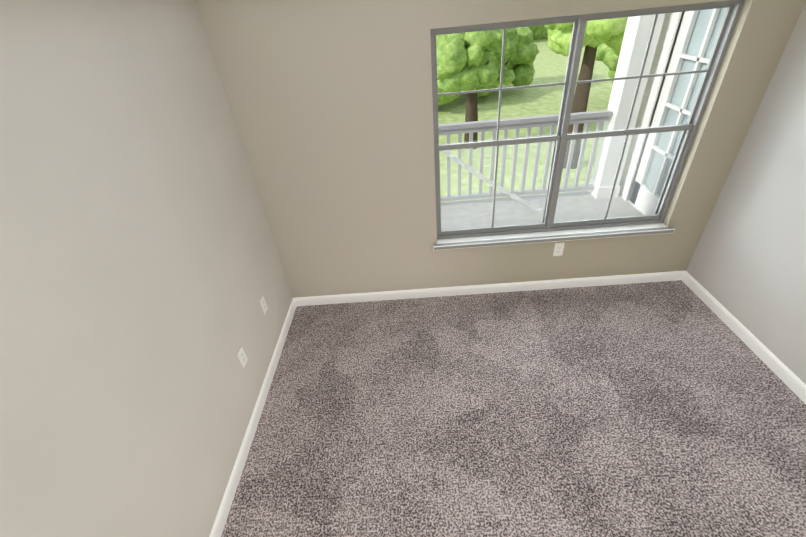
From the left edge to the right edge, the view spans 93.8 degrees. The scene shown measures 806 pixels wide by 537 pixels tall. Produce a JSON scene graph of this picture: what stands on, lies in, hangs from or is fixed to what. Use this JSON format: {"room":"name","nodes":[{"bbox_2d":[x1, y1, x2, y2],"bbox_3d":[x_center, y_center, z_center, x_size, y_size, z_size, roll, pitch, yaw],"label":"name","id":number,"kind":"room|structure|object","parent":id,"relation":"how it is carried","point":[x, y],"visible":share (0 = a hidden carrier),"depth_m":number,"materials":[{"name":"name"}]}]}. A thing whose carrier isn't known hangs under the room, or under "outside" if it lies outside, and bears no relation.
{"room":"empty bedroom","nodes":[
{"label":"empty bedroom","id":0,"kind":"room"},
{"bbox_2d":[0,0,292,536],"bbox_3d":[-1.056,0.368,0.899,0.150,2.550,4.005,-4,36,2],"label":"wall","id":1,"kind":"structure","parent":0,"point":[141,270],"depth_m":1.33,"materials":[{"name":"beige paint"}]},
{"bbox_2d":[237,346,247,367],"bbox_3d":[-0.919,0.507,2.158,0.007,0.115,0.070,-4,36,2],"label":"duplex electrical outlet","id":2,"kind":"object","parent":1,"relation":"attached to","point":[242,357],"visible":1,"depth_m":2.15,"materials":[{"name":"plastic"}]},
{"bbox_2d":[209,298,296,536],"bbox_3d":[-0.876,1.358,1.617,0.014,0.084,3.705,-4,36,2],"label":"baseboard","id":3,"kind":"structure","parent":1,"relation":"attached to","point":[226,504],"depth_m":2.16,"materials":[{"name":"white paint"}]},
{"bbox_2d":[259,295,267,314],"bbox_3d":[-0.924,0.241,2.503,0.007,0.115,0.070,-4,36,2],"label":"duplex electrical outlet","id":4,"kind":"object","parent":1,"relation":"attached to","point":[263,304],"visible":1,"depth_m":2.49,"materials":[{"name":"plastic"}]},
{"bbox_2d":[195,0,805,297],"bbox_3d":[0.567,-0.878,2.398,3.148,2.550,0.150,-4,36,2],"label":"wall","id":5,"kind":"structure","parent":0,"point":[330,102],"depth_m":2.34,"materials":[{"name":"beige paint"}]},
{"bbox_2d":[294,271,684,305],"bbox_3d":[0.667,0.166,3.052,3.148,0.084,0.014,-4,36,2],"label":"baseboard","id":6,"kind":"structure","parent":5,"relation":"attached to","point":[499,287],"depth_m":3.04,"materials":[{"name":"white paint"}]},
{"bbox_2d":[553,243,564,255],"bbox_3d":[1.174,-0.143,2.839,0.070,0.115,0.007,-4,36,2],"label":"duplex electrical outlet","id":7,"kind":"object","parent":5,"relation":"attached to","point":[558,249],"visible":1,"depth_m":2.84,"materials":[{"name":"plastic"}]},
{"bbox_2d":[430,0,744,249],"bbox_3d":[1.034,-0.805,2.422,1.741,1.388,0.175,-4,36,2],"label":"window","id":8,"kind":"structure","parent":5,"relation":"in","point":[548,229],"depth_m":2.45,"materials":[{"name":"glass"}]},
{"bbox_2d":[442,150,542,211],"bbox_3d":[0.664,-0.625,2.711,0.759,0.556,0.011,-4,36,2],"label":"streamer","id":9,"kind":"object","parent":8,"relation":"hanging from","point":[469,168],"depth_m":2.71},
{"bbox_2d":[221,280,805,536],"bbox_3d":[0.694,1.329,1.616,3.448,0.120,4.005,-4,36,2],"label":"floor carpet","id":10,"kind":"object","parent":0,"point":[676,408],"depth_m":2.13,"materials":[{"name":"grey carpet"}]},
{"bbox_2d":[686,3,805,383],"bbox_3d":[2.230,0.134,0.771,0.150,2.550,4.005,-4,36,2],"label":"wall","id":11,"kind":"structure","parent":0,"point":[746,267],"depth_m":2.24,"materials":[{"name":"beige paint"}]},
{"bbox_2d":[682,271,805,403],"bbox_3d":[2.248,1.135,1.495,0.014,0.084,3.705,-4,36,2],"label":"baseboard","id":12,"kind":"structure","parent":11,"relation":"attached to","point":[789,378],"depth_m":2.42,"materials":[{"name":"white paint"}]},
{"label":"outside","id":13,"kind":"structure","parent":0,"visible":0},
{"bbox_2d":[438,39,612,201],"bbox_3d":[18.520,-44.221,68.069,200.000,0.100,156.705,-4,36,2],"label":"ground","id":14,"kind":"structure","parent":13,"point":[552,96],"depth_m":19.84,"materials":[{"name":"green plant"}]},
{"bbox_2d":[437,84,459,105],"bbox_3d":[0.602,-11.088,21.076,5.713,4.483,4.921,-4,36,2],"label":"tree","id":15,"kind":"object","parent":14,"relation":"on","point":[444,99],"depth_m":20.03,"materials":[{"name":"green plant"}]},
{"bbox_2d":[436,28,517,148],"bbox_3d":[2.726,-7.275,14.992,3.354,5.122,3.518,-4,36,2],"label":"tree","id":16,"kind":"object","parent":14,"relation":"on","point":[488,74],"depth_m":13.39,"materials":[{"name":"green plant"}]},
{"bbox_2d":[477,27,538,98],"bbox_3d":[4.969,-13.130,22.697,6.293,4.994,5.573,-4,36,2],"label":"tree","id":17,"kind":"object","parent":14,"relation":"on","point":[522,57],"depth_m":21.59,"materials":[{"name":"green plant"}]},
{"bbox_2d":[528,25,547,39],"bbox_3d":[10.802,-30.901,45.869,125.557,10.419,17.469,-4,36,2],"label":"tree","id":18,"kind":"object","parent":14,"relation":"on","point":[539,32],"depth_m":44.15,"materials":[{"name":"green plant"}]},
{"bbox_2d":[545,17,627,168],"bbox_3d":[5.897,-6.244,11.805,3.669,6.529,3.737,-4,36,2],"label":"tree","id":19,"kind":"object","parent":14,"relation":"on","point":[594,37],"depth_m":11.24,"materials":[{"name":"green plant"}]},
{"bbox_2d":[595,43,618,83],"bbox_3d":[11.548,-10.241,17.542,5.228,5.418,5.303,-4,36,2],"label":"tree","id":20,"kind":"object","parent":14,"relation":"on","point":[603,49],"depth_m":17.08,"materials":[{"name":"green plant"}]},
{"bbox_2d":[619,8,726,214],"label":"glass door","id":21,"kind":"structure","parent":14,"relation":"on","point":[693,56],"depth_m":3.59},
{"bbox_2d":[441,191,642,229],"bbox_3d":[0.254,-0.213,4.046,4.700,0.200,1.750,-4,36,2],"label":"floor","id":22,"kind":"structure","parent":13,"point":[503,207],"depth_m":4.33,"materials":[{"name":"concrete"}]},
{"bbox_2d":[438,110,611,201],"bbox_3d":[0.039,-1.151,4.322,4.385,0.888,0.070,-4,36,2],"label":"railing","id":23,"kind":"object","parent":22,"relation":"on","point":[598,117],"depth_m":4.19,"materials":[{"name":"paint"}]},
{"bbox_2d":[588,13,665,198],"bbox_3d":[2.275,-2.113,3.655,0.250,3.000,0.250,-4,36,2],"label":"post","id":24,"kind":"object","parent":22,"relation":"on","point":[618,119],"depth_m":3.82,"materials":[{"name":"white paint"}]}
]}

